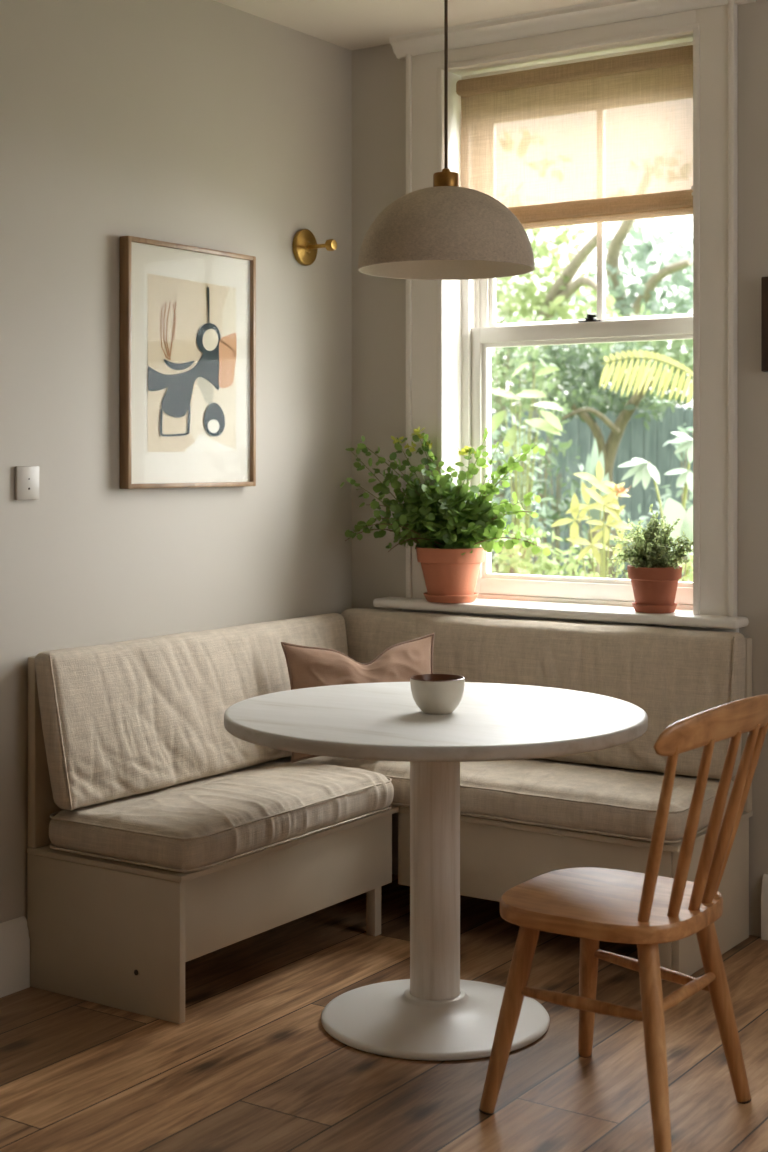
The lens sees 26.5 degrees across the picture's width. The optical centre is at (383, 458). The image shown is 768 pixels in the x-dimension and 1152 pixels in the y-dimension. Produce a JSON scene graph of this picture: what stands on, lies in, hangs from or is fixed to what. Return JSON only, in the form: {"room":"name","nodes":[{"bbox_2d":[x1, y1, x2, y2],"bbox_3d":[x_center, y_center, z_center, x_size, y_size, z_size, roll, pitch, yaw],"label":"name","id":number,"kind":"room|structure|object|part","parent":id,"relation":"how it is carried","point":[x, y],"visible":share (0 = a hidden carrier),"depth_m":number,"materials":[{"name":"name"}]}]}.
{"room":"dining room","nodes":[
{"label":"dining room","id":0,"kind":"room"},
{"bbox_2d":[0,0,351,922],"bbox_3d":[-1.901,-0.001,3.124,0.200,2.805,6.680,0,0,34],"label":"wall","id":1,"kind":"structure","parent":0,"point":[209,124],"depth_m":4.75,"materials":[{"name":"paint"}]},
{"bbox_2d":[0,916,29,997],"bbox_3d":[-2.310,1.309,2.315,0.022,0.186,4.880,0,0,34],"label":"baseboard","id":2,"kind":"structure","parent":1,"relation":"attached to","point":[14,933],"depth_m":4.29,"materials":[{"name":"paint"}]},
{"bbox_2d":[15,466,38,499],"bbox_3d":[-0.950,0.064,4.349,0.011,0.090,0.082,0,0,34],"label":"light switch","id":3,"kind":"object","parent":1,"relation":"attached to","point":[26,477],"visible":1,"depth_m":4.34,"materials":[{"name":"plastic"}]},
{"bbox_2d":[120,236,255,488],"bbox_3d":[-0.577,-0.275,4.882,0.035,0.719,0.582,0,0,34],"label":"framed print","id":4,"kind":"object","parent":1,"relation":"attached to","point":[188,313],"visible":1,"depth_m":4.86,"materials":[{"name":"beige paper"}]},
{"bbox_2d":[292,229,336,265],"bbox_3d":[-0.213,-0.696,5.341,0.127,0.120,0.120,0,0,34],"label":"wall hook","id":5,"kind":"object","parent":1,"relation":"attached to","point":[305,247],"visible":1,"depth_m":5.34,"materials":[{"name":"gold metal"}]},
{"bbox_3d":[-0.216,-0.696,5.343,0.080,0.015,0.015,0,0,34],"label":"arm","id":6,"kind":"part","parent":5,"relation":"part of","materials":[{"name":"gold metal"}]},
{"bbox_3d":[-0.173,-0.696,5.314,0.029,0.039,0.039,0,0,34],"label":"knob","id":7,"kind":"part","parent":5,"relation":"part of","materials":[{"name":"gold metal"}]},
{"bbox_2d":[0,874,767,1151],"bbox_3d":[-0.130,1.452,1.814,4.800,0.100,6.880,0,0,34],"label":"floor","id":8,"kind":"structure","parent":0,"point":[252,1065],"depth_m":3.77,"materials":[{"name":"brown wood"}]},
{"bbox_2d":[27,638,752,1023],"bbox_3d":[0.067,0.964,4.570,1.434,0.875,1.517,0,0,34],"label":"bench","id":9,"kind":"object","parent":8,"relation":"on","point":[112,933],"visible":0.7,"depth_m":4.33,"materials":[{"name":"paint"}]},
{"bbox_3d":[-0.722,1.226,4.203,0.534,0.351,0.022,0,0,34],"label":"panel","id":10,"kind":"part","parent":9,"relation":"part of","materials":[{"name":"paint"}]},
{"bbox_3d":[-0.515,0.779,4.963,0.030,0.506,1.514,0,0,34],"label":"panel","id":11,"kind":"part","parent":9,"relation":"part of","materials":[{"name":"paint"}]},
{"bbox_2d":[49,761,393,872],"bbox_3d":[-0.424,0.967,4.541,0.515,0.131,0.950,0,0,34],"label":"seat cushion","id":12,"kind":"object","parent":9,"relation":"on","point":[210,821],"visible":0.97,"depth_m":4.29,"materials":[{"name":"fabric"}]},
{"bbox_2d":[35,613,347,809],"bbox_3d":[-0.491,0.712,4.824,0.154,0.408,1.362,0,0,34],"label":"cushion","id":13,"kind":"object","parent":12,"relation":"on","point":[137,716],"visible":0.71,"depth_m":4.55,"materials":[{"name":"fabric"}]},
{"bbox_2d":[281,633,434,762],"bbox_3d":[-0.060,0.725,4.986,0.504,0.365,0.159,0,0,-12],"label":"throw pillow","id":14,"kind":"object","parent":12,"relation":"on","point":[308,666],"visible":0.39,"depth_m":4.96,"materials":[{"name":"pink fabric"}]},
{"bbox_3d":[-0.244,1.153,4.459,0.020,0.205,0.934,0,0,34],"label":"panel","id":15,"kind":"part","parent":9,"relation":"part of","materials":[{"name":"paint"}]},
{"bbox_2d":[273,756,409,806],"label":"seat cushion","id":16,"kind":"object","parent":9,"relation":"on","point":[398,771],"depth_m":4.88,"materials":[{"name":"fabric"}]},
{"bbox_3d":[-0.030,1.226,4.812,0.033,0.351,0.032,0,0,34],"label":"leg","id":17,"kind":"part","parent":9,"relation":"part of","materials":[{"name":"paint"}]},
{"bbox_3d":[0.410,1.159,4.629,0.876,0.217,0.020,0,0,34],"label":"panel","id":18,"kind":"part","parent":9,"relation":"part of","materials":[{"name":"paint"}]},
{"bbox_2d":[460,758,663,841],"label":"seat cushion","id":19,"kind":"object","parent":9,"relation":"on","point":[603,800],"depth_m":4.58,"materials":[{"name":"fabric"}]},
{"bbox_2d":[341,608,745,778],"bbox_3d":[0.435,0.709,5.080,1.412,0.416,0.154,0,0,34],"label":"cushion","id":20,"kind":"object","parent":19,"relation":"on","point":[673,675],"visible":0.5,"depth_m":4.88,"materials":[{"name":"fabric"}]},
{"bbox_3d":[0.756,1.226,4.400,0.048,0.351,0.023,0,0,34],"label":"leg","id":21,"kind":"part","parent":9,"relation":"part of","materials":[{"name":"paint"}]},
{"bbox_3d":[0.920,1.226,4.580,0.022,0.351,0.504,0,0,34],"label":"panel","id":22,"kind":"part","parent":9,"relation":"part of","materials":[{"name":"paint"}]},
{"bbox_3d":[0.491,0.779,5.175,1.401,0.506,0.040,0,0,34],"label":"panel","id":23,"kind":"part","parent":9,"relation":"part of","materials":[{"name":"paint"}]},
{"bbox_2d":[224,682,647,1060],"bbox_3d":[0.128,1.014,4.080,1.050,0.775,1.050,0,0,34],"label":"pedestal table","id":24,"kind":"object","parent":8,"relation":"on","point":[434,1014],"visible":0.98,"depth_m":4.01,"materials":[{"name":"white wood"}]},
{"bbox_2d":[410,674,464,713],"bbox_3d":[0.132,0.583,4.037,0.135,0.086,0.135,0,0,34],"label":"cup","id":25,"kind":"object","parent":24,"relation":"on","point":[432,693],"visible":1,"depth_m":3.99,"materials":[{"name":"ceramic"}]},
{"bbox_2d":[479,694,767,1151],"bbox_3d":[0.534,0.953,3.539,0.523,0.906,0.560,0,0,34],"label":"spindle chair","id":26,"kind":"object","parent":8,"relation":"on","point":[647,910],"visible":1,"depth_m":3.45,"materials":[{"name":"brown wood"}]},
{"bbox_3d":[0.273,1.193,3.510,0.137,0.425,0.045,0,0,-7],"label":"leg","id":27,"kind":"part","parent":26,"relation":"part of","materials":[{"name":"brown wood"}]},
{"bbox_3d":[0.476,1.193,3.792,0.045,0.424,0.128,0,0,-1],"label":"leg","id":28,"kind":"part","parent":26,"relation":"part of","materials":[{"name":"brown wood"}]},
{"bbox_3d":[0.499,0.971,3.566,0.435,0.036,0.431,0,0,34],"label":"seat","id":29,"kind":"part","parent":26,"relation":"part of","materials":[{"name":"brown wood"}]},
{"bbox_3d":[0.551,1.193,3.313,0.045,0.427,0.163,0,0,-7],"label":"leg","id":30,"kind":"part","parent":26,"relation":"part of","materials":[{"name":"brown wood"}]},
{"bbox_3d":[0.721,0.544,3.412,0.070,0.089,0.561,0,0,36],"label":"rail","id":31,"kind":"part","parent":26,"relation":"part of","materials":[{"name":"brown wood"}]},
{"bbox_3d":[0.737,1.193,3.573,0.129,0.424,0.044,0,0,8],"label":"leg","id":32,"kind":"part","parent":26,"relation":"part of","materials":[{"name":"brown wood"}]},
{"bbox_2d":[214,0,599,49],"bbox_3d":[-0.130,-1.453,1.814,4.800,0.100,6.880,0,0,34],"label":"ceiling","id":33,"kind":"structure","parent":0,"point":[348,24],"depth_m":5.15,"materials":[{"name":"paint"}]},
{"bbox_2d":[358,0,534,279],"bbox_3d":[0.155,-0.937,4.080,0.442,0.932,0.442,0,0,34],"label":"pendant lamp","id":34,"kind":"object","parent":33,"relation":"hanging from","point":[445,230],"visible":1,"depth_m":3.94,"materials":[{"name":"ceramic"}]},
{"bbox_3d":[0.155,-1.048,4.080,0.008,0.650,0.008,0,0,34],"label":"cord","id":35,"kind":"part","parent":34,"relation":"part of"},
{"bbox_3d":[0.155,-0.575,4.080,0.442,0.207,0.442,0,0,34],"label":"lamp shade","id":36,"kind":"part","parent":34,"relation":"part of","materials":[{"name":"ceramic"}]},
{"bbox_2d":[352,0,767,936],"bbox_3d":[1.722,-0.001,4.482,4.300,2.805,0.385,0,0,34],"label":"wall","id":37,"kind":"structure","parent":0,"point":[378,76],"depth_m":5.17,"materials":[{"name":"paint"}]},
{"bbox_2d":[423,592,477,602],"bbox_3d":[0.218,0.451,5.325,0.180,0.026,0.180,0,0,34],"label":"saucer","id":38,"kind":"object","parent":37,"relation":"on","point":[430,598],"visible":0.8,"depth_m":5.25,"materials":[{"name":"ceramic"}]},
{"bbox_2d":[340,427,550,594],"bbox_3d":[0.218,0.175,5.317,0.708,0.565,0.262,0,0,20],"label":"potted plant","id":39,"kind":"object","parent":38,"relation":"on","point":[448,524],"visible":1,"depth_m":5.27,"materials":[{"name":"plant"}]},
{"bbox_2d":[416,546,484,594],"bbox_3d":[0.218,0.372,5.325,0.227,0.170,0.227,0,0,34],"label":"pot","id":40,"kind":"object","parent":39,"relation":"attached to","point":[447,570],"depth_m":5.25,"materials":[{"name":"ceramic"}]},
{"bbox_2d":[406,0,737,616],"bbox_3d":[0.659,-0.433,5.287,1.154,1.870,0.394,0,0,34],"label":"window","id":41,"kind":"structure","parent":37,"relation":"attached to","point":[472,330],"depth_m":5.17,"materials":[{"name":"paint"}]},
{"bbox_3d":[0.650,0.005,5.261,0.848,0.890,0.037,0,0,34],"label":"sash","id":42,"kind":"part","parent":41,"relation":"part of","materials":[{"name":"paint"}]},
{"bbox_3d":[0.676,-0.828,5.299,0.848,0.868,0.036,0,0,34],"label":"sash","id":43,"kind":"part","parent":41,"relation":"part of","materials":[{"name":"paint"}]},
{"bbox_2d":[456,45,692,228],"bbox_3d":[0.599,-0.998,5.181,0.851,0.512,0.052,0,0,34],"label":"blind","id":44,"kind":"object","parent":37,"relation":"attached to","point":[610,139],"visible":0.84,"depth_m":5.16,"materials":[{"name":"fabric"}]},
{"bbox_2d":[632,602,676,613],"bbox_3d":[0.821,0.451,4.955,0.136,0.026,0.136,0,0,34],"label":"saucer","id":45,"kind":"object","parent":37,"relation":"on","point":[657,609],"visible":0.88,"depth_m":4.90,"materials":[{"name":"ceramic"}]},
{"bbox_2d":[607,503,693,604],"bbox_3d":[0.808,0.296,4.947,0.222,0.322,0.229,0,0,-25],"label":"potted plant","id":46,"kind":"object","parent":45,"relation":"on","point":[653,573],"visible":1,"depth_m":4.91,"materials":[{"name":"plant"}]},
{"bbox_2d":[627,565,681,604],"bbox_3d":[0.821,0.391,4.955,0.166,0.132,0.166,0,0,34],"label":"pot","id":47,"kind":"object","parent":46,"relation":"attached to","point":[651,584],"depth_m":4.90,"materials":[{"name":"ceramic"}]},
{"bbox_2d":[761,276,767,371],"bbox_3d":[1.225,-0.393,4.691,0.284,0.276,0.030,0,0,34],"label":"framed print","id":48,"kind":"object","parent":37,"relation":"attached to","point":[764,280],"visible":1,"depth_m":4.75,"materials":[{"name":"brown wood"}]},
{"bbox_2d":[761,874,767,939],"bbox_3d":[2.280,1.309,3.989,2.825,0.186,0.022,0,0,34],"label":"baseboard","id":49,"kind":"structure","parent":37,"relation":"attached to","point":[764,895],"depth_m":4.76,"materials":[{"name":"paint"}]},
{"label":"outside","id":50,"kind":"structure","parent":0,"visible":0},
{"bbox_3d":[5.863,1.702,19.877,26.000,0.100,29.650,0,0,34],"label":"ground","id":51,"kind":"structure","parent":50,"visible":0},
{"bbox_2d":[491,413,554,573],"bbox_3d":[0.861,0.670,10.925,0.582,1.968,0.532,0,0,34],"label":"shrub","id":52,"kind":"object","parent":51,"relation":"on","point":[545,510],"visible":0.29,"depth_m":10.96,"materials":[{"name":"green plant"}]},
{"bbox_2d":[491,363,562,573],"bbox_3d":[0.871,0.529,10.073,0.564,2.246,0.113,0,0,34],"label":"leaf plant","id":53,"kind":"object","parent":51,"relation":"on","point":[552,424],"visible":0.53,"depth_m":10.12,"materials":[{"name":"green plant"}]},
{"bbox_2d":[491,346,571,573],"bbox_3d":[0.972,0.353,12.149,0.833,2.600,0.656,0,0,34],"label":"shrub","id":54,"kind":"object","parent":51,"relation":"on","point":[541,381],"visible":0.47,"depth_m":12.15,"materials":[{"name":"green plant"}]},
{"bbox_2d":[491,522,611,577],"bbox_3d":[0.782,1.001,8.883,0.567,1.308,0.959,0,0,-34],"label":"shrub","id":55,"kind":"object","parent":51,"relation":"on","point":[549,566],"visible":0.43,"depth_m":8.84,"materials":[{"name":"green plant"}]},
{"bbox_2d":[495,225,622,410],"bbox_3d":[1.664,-0.899,17.232,2.136,5.310,1.582,0,0,34],"label":"tree","id":56,"kind":"object","parent":51,"relation":"on","point":[559,293],"visible":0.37,"depth_m":16.95,"materials":[{"name":"green plant"}]},
{"bbox_2d":[521,429,602,576],"bbox_3d":[1.211,0.723,11.287,0.523,1.863,0.606,0,0,-19],"label":"shrub","id":57,"kind":"object","parent":51,"relation":"on","point":[559,508],"visible":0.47,"depth_m":11.29,"materials":[{"name":"green plant"}]},
{"bbox_2d":[503,341,675,578],"bbox_3d":[1.610,0.271,12.828,1.514,2.763,0.988,0,0,34],"label":"tree","id":58,"kind":"object","parent":51,"relation":"on","point":[591,374],"visible":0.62,"depth_m":12.64,"materials":[{"name":"green plant"}]},
{"bbox_2d":[491,406,692,578],"bbox_3d":[1.763,0.602,13.592,6.605,2.100,0.176,0,0,34],"label":"fence","id":59,"kind":"object","parent":51,"relation":"on","point":[637,441],"visible":0.05,"depth_m":13.35,"materials":[{"name":"wood"}]},
{"bbox_2d":[550,460,633,578],"bbox_3d":[1.053,0.829,7.955,0.473,1.647,0.217,0,0,1],"label":"leaf plant","id":60,"kind":"object","parent":51,"relation":"on","point":[613,507],"visible":0.68,"depth_m":7.96,"materials":[{"name":"yellow plant"}]},
{"bbox_2d":[491,303,692,412],"bbox_3d":[2.957,0.112,14.196,5.981,3.089,1.452,0,0,34],"label":"hedge","id":61,"kind":"object","parent":51,"relation":"on","point":[675,352],"visible":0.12,"depth_m":14.57,"materials":[{"name":"green plant"}]},
{"bbox_2d":[581,438,608,575],"bbox_3d":[1.344,0.755,10.501,0.186,1.793,0.145,0,0,34],"label":"leaf plant","id":62,"kind":"object","parent":51,"relation":"on","point":[591,463],"visible":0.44,"depth_m":10.47,"materials":[{"name":"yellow plant"}]},
{"bbox_3d":[1.347,1.054,10.472,0.092,1.197,0.092,0,0,11],"label":"stem","id":63,"kind":"part","parent":62,"relation":"part of","materials":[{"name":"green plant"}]},
{"bbox_2d":[571,218,692,408],"bbox_3d":[3.298,-0.912,19.007,2.636,5.455,1.739,0,0,34],"label":"tree","id":64,"kind":"object","parent":51,"relation":"on","point":[676,264],"visible":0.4,"depth_m":18.77,"materials":[{"name":"green plant"}]},
{"bbox_2d":[600,350,692,402],"bbox_3d":[1.660,0.496,9.731,0.809,2.313,0.106,0,0,27],"label":"fern","id":65,"kind":"object","parent":51,"relation":"on","point":[642,373],"visible":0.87,"depth_m":9.77,"materials":[{"name":"yellow plant"}]},
{"bbox_2d":[601,423,692,581],"bbox_3d":[1.853,0.707,10.775,0.685,1.894,0.993,0,0,-28],"label":"shrub","id":66,"kind":"object","parent":51,"relation":"on","point":[682,455],"visible":0.14,"depth_m":10.86,"materials":[{"name":"green plant"}]},
{"bbox_2d":[612,535,692,581],"bbox_3d":[1.207,0.996,7.292,0.457,1.316,0.406,0,0,34],"label":"shrub","id":67,"kind":"object","parent":51,"relation":"on","point":[689,578],"visible":0.09,"depth_m":7.31,"materials":[{"name":"green plant"}]},
{"bbox_2d":[618,432,692,581],"bbox_3d":[1.565,0.751,8.736,0.370,1.802,0.877,0,0,-11],"label":"plant","id":68,"kind":"object","parent":51,"relation":"on","point":[643,469],"visible":0.49,"depth_m":8.95,"materials":[{"name":"green plant"}]}
]}

